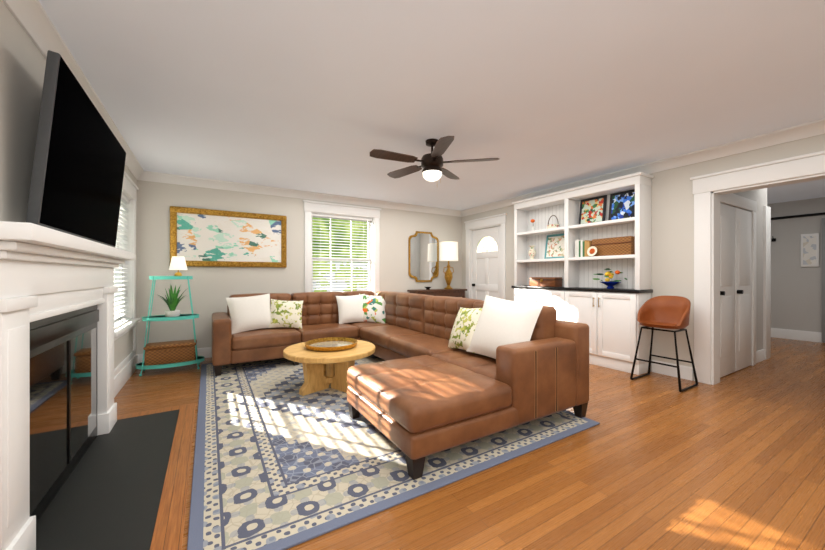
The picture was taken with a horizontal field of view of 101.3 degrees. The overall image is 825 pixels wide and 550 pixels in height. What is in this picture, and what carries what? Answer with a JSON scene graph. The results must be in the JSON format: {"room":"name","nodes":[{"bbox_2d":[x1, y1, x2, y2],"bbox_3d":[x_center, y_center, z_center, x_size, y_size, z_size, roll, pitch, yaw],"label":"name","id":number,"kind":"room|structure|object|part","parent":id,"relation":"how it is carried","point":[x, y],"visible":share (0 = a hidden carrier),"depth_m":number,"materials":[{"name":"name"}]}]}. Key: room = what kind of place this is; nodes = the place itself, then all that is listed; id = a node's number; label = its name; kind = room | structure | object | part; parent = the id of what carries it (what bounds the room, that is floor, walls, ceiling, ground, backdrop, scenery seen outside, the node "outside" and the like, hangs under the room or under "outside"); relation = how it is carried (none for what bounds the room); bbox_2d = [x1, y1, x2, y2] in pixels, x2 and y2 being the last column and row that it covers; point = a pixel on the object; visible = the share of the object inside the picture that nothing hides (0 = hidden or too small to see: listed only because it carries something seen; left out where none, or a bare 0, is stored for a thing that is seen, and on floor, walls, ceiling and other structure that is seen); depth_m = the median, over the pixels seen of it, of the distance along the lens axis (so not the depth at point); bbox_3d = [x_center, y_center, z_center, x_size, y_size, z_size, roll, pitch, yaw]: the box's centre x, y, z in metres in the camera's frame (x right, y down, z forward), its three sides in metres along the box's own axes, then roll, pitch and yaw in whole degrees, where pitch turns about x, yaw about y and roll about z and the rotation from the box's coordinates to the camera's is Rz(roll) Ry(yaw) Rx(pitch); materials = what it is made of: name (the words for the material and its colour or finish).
{"room":"living room","nodes":[
{"label":"living room","id":0,"kind":"room"},
{"bbox_2d":[0,0,136,368],"bbox_3d":[-2.095,-0.090,1.708,0.180,2.600,6.850,0,0,-31],"label":"wall","id":1,"kind":"structure","parent":0,"point":[22,64],"depth_m":1.71,"materials":[{"name":"paint"}]},
{"bbox_2d":[2,0,145,179],"bbox_3d":[-1.982,-1.333,1.776,0.085,0.115,6.490,0,0,-31],"label":"crown molding","id":2,"kind":"structure","parent":1,"relation":"attached to","point":[33,19],"depth_m":1.95,"materials":[{"name":"white wood"}]},
{"bbox_2d":[26,50,125,246],"bbox_3d":[-2.211,-0.666,2.292,0.169,0.859,1.570,0,0,-31],"label":"wall-mounted tv","id":3,"kind":"object","parent":1,"relation":"attached to","point":[76,184],"visible":0.9,"depth_m":1.92,"materials":[{"name":"black glass"}]},
{"bbox_2d":[114,324,136,397],"bbox_3d":[-3.233,0.902,3.795,0.030,0.615,1.300,0,0,-31],"label":"trim","id":4,"kind":"structure","parent":1,"relation":"attached to","point":[124,369],"depth_m":3.81,"materials":[{"name":"white wood"}]},
{"bbox_2d":[114,171,140,336],"bbox_3d":[-3.292,-0.268,3.759,0.250,1.725,1.360,0,0,-31],"label":"window","id":5,"kind":"structure","parent":1,"relation":"in","point":[129,187],"depth_m":4.21,"materials":[{"name":"white wood"}]},
{"bbox_2d":[114,194,128,325],"bbox_3d":[-3.292,-0.193,3.759,0.060,1.486,1.048,0,0,-31],"label":"window blind","id":6,"kind":"object","parent":5,"relation":"attached to","point":[124,200],"visible":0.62,"depth_m":3.99,"materials":[{"name":"white plastic"}]},
{"bbox_2d":[137,180,461,353],"bbox_3d":[-1.353,-0.090,6.052,5.580,2.600,0.180,0,0,-31],"label":"wall","id":7,"kind":"structure","parent":0,"point":[212,289],"depth_m":5.06,"materials":[{"name":"paint"}]},
{"bbox_2d":[137,347,211,362],"bbox_3d":[-1.297,1.135,5.958,5.580,0.150,0.040,0,0,-31],"label":"baseboard","id":8,"kind":"structure","parent":7,"relation":"attached to","point":[206,352],"depth_m":4.90,"materials":[{"name":"white wood"}]},
{"bbox_2d":[170,206,286,267],"bbox_3d":[-2.711,-0.540,5.097,1.550,0.840,0.045,0,0,-31],"label":"painting","id":9,"kind":"object","parent":7,"relation":"attached to","point":[199,237],"visible":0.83,"depth_m":5.06,"materials":[{"name":"multicoloured paper"}]},
{"bbox_2d":[142,171,461,215],"bbox_3d":[-1.285,-1.333,5.939,5.400,0.115,0.085,0,0,-31],"label":"crown molding","id":10,"kind":"structure","parent":7,"relation":"attached to","point":[150,176],"depth_m":5.46,"materials":[{"name":"white wood"}]},
{"bbox_2d":[303,200,380,295],"bbox_3d":[-1.250,-0.310,6.073,1.440,1.880,0.250,0,0,-31],"label":"window","id":11,"kind":"structure","parent":7,"relation":"in","point":[311,207],"depth_m":6.07,"materials":[{"name":"white wood"}]},
{"bbox_2d":[312,213,371,291],"bbox_3d":[-1.250,-0.283,6.073,1.128,1.546,0.060,0,0,-31],"label":"window blind","id":12,"kind":"object","parent":11,"relation":"attached to","point":[341,217],"visible":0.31,"depth_m":6.05,"materials":[{"name":"white plastic"}]},
{"bbox_2d":[408,231,438,281],"bbox_3d":[0.233,-0.370,6.887,0.720,1.020,0.025,0,0,-31],"label":"mirror","id":13,"kind":"object","parent":7,"relation":"attached to","point":[423,256],"visible":0.98,"depth_m":6.88,"materials":[{"name":"gold mirror"}]},
{"bbox_2d":[36,337,824,549],"bbox_3d":[2.357,1.256,4.396,10.580,0.108,6.850,0,0,-31],"label":"floor","id":14,"kind":"structure","parent":0,"point":[735,460],"depth_m":1.98,"materials":[{"name":"brown wood"}]},
{"bbox_2d":[0,221,134,549],"bbox_3d":[-2.007,0.510,2.006,0.272,1.400,1.990,0,0,-31],"label":"fireplace mantel","id":15,"kind":"object","parent":14,"relation":"on","point":[58,405],"visible":0.98,"depth_m":1.68,"materials":[{"name":"wood"}]},
{"bbox_2d":[135,256,204,375],"bbox_3d":[-3.080,0.487,4.326,0.720,1.445,0.470,0,0,-31],"label":"plant stand","id":16,"kind":"object","parent":14,"relation":"on","point":[160,355],"visible":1,"depth_m":4.23,"materials":[{"name":"teal metal"}]},
{"bbox_2d":[168,256,187,278],"bbox_3d":[-3.002,-0.092,4.332,0.200,0.285,0.200,0,0,-31],"label":"lamp","id":17,"kind":"object","parent":16,"relation":"on","point":[178,263],"depth_m":4.27,"materials":[{"name":"white fabric"}]},
{"bbox_2d":[187,354,599,549],"bbox_3d":[-0.656,1.204,3.640,2.800,0.012,3.790,0,0,-31],"label":"rug","id":18,"kind":"object","parent":14,"relation":"on","point":[280,463],"visible":0.54,"depth_m":2.19,"materials":[{"name":"fabric"}]},
{"bbox_2d":[283,340,374,395],"bbox_3d":[-0.883,0.989,3.649,0.960,0.418,0.960,0,0,-31],"label":"coffee table","id":19,"kind":"object","parent":18,"relation":"on","point":[322,370],"visible":0.75,"depth_m":3.44,"materials":[{"name":"brown wood"}]},
{"bbox_2d":[305,337,357,351],"bbox_3d":[-0.882,0.754,3.685,0.564,0.052,0.564,0,0,-31],"label":"tray","id":20,"kind":"object","parent":19,"relation":"on","point":[330,344],"visible":1,"depth_m":3.73,"materials":[{"name":"beige mirror"}]},
{"bbox_2d":[212,291,588,479],"bbox_3d":[-0.664,0.703,3.807,2.728,1.015,3.903,0,0,-31],"label":"sectional sofa","id":21,"kind":"object","parent":14,"relation":"on","point":[449,373],"visible":0.98,"depth_m":2.83,"materials":[{"name":"leather"}]},
{"bbox_2d":[407,288,466,297],"bbox_3d":[0.515,0.750,6.827,1.220,0.920,0.375,0,0,-31],"label":"console table","id":22,"kind":"object","parent":14,"relation":"on","point":[455,292],"visible":0.29,"depth_m":6.74,"materials":[{"name":"brown wood"}]},
{"bbox_2d":[439,241,457,288],"bbox_3d":[0.741,-0.190,6.937,0.390,0.960,0.390,0,0,-31],"label":"light","id":23,"kind":"object","parent":22,"relation":"on","point":[448,251],"visible":1,"depth_m":6.80,"materials":[{"name":"white fabric"}]},
{"bbox_2d":[511,172,653,374],"bbox_3d":[2.333,-0.015,4.978,0.372,2.450,2.010,0,0,-31],"label":"built-in bookcase","id":24,"kind":"object","parent":14,"relation":"on","point":[582,254],"visible":0.94,"depth_m":4.64,"materials":[{"name":"white wood"}]},
{"bbox_2d":[528,245,536,260],"bbox_3d":[1.999,-0.370,5.646,0.124,0.240,0.124,0,0,-31],"label":"urn vase","id":25,"kind":"object","parent":24,"relation":"on","point":[531,252],"depth_m":5.61,"materials":[{"name":"white ceramic"}]},
{"bbox_2d":[530,219,535,232],"bbox_3d":[2.003,-0.820,5.625,0.075,0.220,0.070,0,0,-31],"label":"flower vase","id":26,"kind":"object","parent":24,"relation":"on","point":[532,220],"depth_m":5.61,"materials":[{"name":"white glass"}]},
{"bbox_2d":[546,215,559,230],"bbox_3d":[2.205,-0.826,5.304,0.160,0.232,0.200,0,0,-31],"label":"basket","id":27,"kind":"object","parent":24,"relation":"on","point":[554,219],"depth_m":5.34,"materials":[{"name":"black metal"}]},
{"bbox_3d":[2.475,-0.324,4.649,0.056,0.147,0.144,0,0,-31],"label":"decor plate","id":28,"kind":"part","parent":24,"relation":"part of","materials":[{"name":"beige ceramic"}]},
{"bbox_2d":[578,195,607,226],"bbox_3d":[2.564,-0.907,4.820,0.073,0.398,0.380,0,0,-31],"label":"art","id":29,"kind":"object","parent":24,"relation":"attached to","point":[592,208],"depth_m":4.79,"materials":[{"name":"multicoloured paper"}]},
{"bbox_2d":[592,268,627,288],"bbox_3d":[2.652,0.044,4.507,0.260,0.271,0.457,0,0,-31],"label":"flower bowl","id":30,"kind":"object","parent":24,"relation":"on","point":[608,278],"depth_m":4.53,"materials":[{"name":"blue ceramic"}]},
{"bbox_2d":[608,187,642,222],"bbox_3d":[2.792,-0.907,4.443,0.073,0.398,0.400,0,0,-31],"label":"art","id":31,"kind":"object","parent":24,"relation":"attached to","point":[621,202],"depth_m":4.46,"materials":[{"name":"blue paper"}]},
{"bbox_2d":[630,296,697,391],"bbox_3d":[2.811,0.723,3.789,0.436,0.968,0.495,0,0,-31],"label":"counter stool","id":32,"kind":"object","parent":14,"relation":"on","point":[669,312],"visible":1,"depth_m":3.86,"materials":[{"name":"leather"}]},
{"bbox_2d":[39,0,824,210],"bbox_3d":[2.357,-1.440,4.396,10.580,0.100,6.850,0,0,-31],"label":"ceiling","id":33,"kind":"structure","parent":0,"point":[323,96],"depth_m":2.47,"materials":[{"name":"paint"}]},
{"bbox_2d":[370,136,499,182],"bbox_3d":[0.161,-1.160,3.504,1.274,0.460,1.294,0,0,-31],"label":"ceiling fan","id":34,"kind":"object","parent":33,"relation":"hanging from","point":[432,162],"visible":1,"depth_m":3.42,"materials":[{"name":"brown wood"}]},
{"bbox_2d":[462,134,824,380],"bbox_3d":[2.836,-0.090,4.686,0.180,2.600,6.850,0,0,-31],"label":"wall","id":35,"kind":"structure","parent":0,"point":[672,234],"depth_m":4.02,"materials":[{"name":"paint"}]},
{"bbox_2d":[464,213,506,300],"bbox_3d":[1.511,0.030,6.836,0.225,2.360,1.190,0,0,-31],"label":"door","id":36,"kind":"structure","parent":35,"relation":"attached to","point":[485,266],"depth_m":6.83,"materials":[{"name":"white wood"}]},
{"bbox_2d":[462,118,824,215],"bbox_3d":[2.723,-1.333,4.618,0.085,0.115,6.490,0,0,-31],"label":"crown molding","id":37,"kind":"structure","parent":35,"relation":"attached to","point":[817,127],"depth_m":3.79,"materials":[{"name":"white wood"}]},
{"bbox_2d":[652,360,692,380],"bbox_3d":[3.103,1.135,4.050,0.020,0.150,0.415,0,0,-31],"label":"baseboard","id":38,"kind":"structure","parent":35,"relation":"attached to","point":[686,372],"depth_m":4.03,"materials":[{"name":"white wood"}]},
{"bbox_2d":[690,150,824,384],"bbox_3d":[3.695,0.048,3.248,0.253,2.325,1.600,0,0,-31],"label":"trim","id":39,"kind":"structure","parent":35,"relation":"attached to","point":[709,189],"depth_m":3.73,"materials":[{"name":"white wood"}]},
{"bbox_2d":[733,188,766,350],"bbox_3d":[4.270,-0.090,4.477,2.060,2.600,0.150,0,0,-31],"label":"wall","id":40,"kind":"structure","parent":0,"point":[759,196],"depth_m":4.73,"materials":[{"name":"paint"}]},
{"bbox_2d":[720,193,770,377],"bbox_3d":[4.303,0.110,4.457,2.085,2.200,0.240,0,0,-31],"label":"door","id":41,"kind":"structure","parent":40,"relation":"attached to","point":[738,351],"depth_m":4.29,"materials":[{"name":"white wood"}]},
{"bbox_2d":[767,197,824,332],"bbox_3d":[7.524,-0.090,5.899,0.180,2.600,4.080,0,0,-31],"label":"wall","id":42,"kind":"structure","parent":0,"point":[796,295],"depth_m":6.33,"materials":[{"name":"paint"}]},
{"bbox_2d":[771,328,824,342],"bbox_3d":[7.392,1.120,5.924,0.020,0.180,3.900,0,0,-31],"label":"baseboard","id":43,"kind":"structure","parent":42,"relation":"attached to","point":[775,332],"depth_m":6.29,"materials":[{"name":"white wood"}]},
{"bbox_2d":[771,212,824,341],"bbox_3d":[7.346,0.020,5.926,0.096,2.340,1.950,0,0,-31],"label":"barn door rail","id":44,"kind":"object","parent":42,"relation":"attached to","point":[823,266],"visible":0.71,"depth_m":6.00,"materials":[{"name":"black metal"}]},
{"bbox_2d":[801,233,818,266],"bbox_3d":[7.241,-0.450,6.161,0.029,0.600,0.220,0,0,-31],"label":"framed picture","id":45,"kind":"object","parent":42,"relation":"attached to","point":[809,250],"visible":0.98,"depth_m":6.14},
{"label":"outside","id":46,"kind":"structure","parent":0,"visible":0},
{"bbox_2d":[312,217,488,291],"bbox_3d":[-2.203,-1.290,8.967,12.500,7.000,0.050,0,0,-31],"label":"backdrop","id":47,"kind":"structure","parent":46,"point":[343,225],"depth_m":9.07,"materials":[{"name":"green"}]}
]}

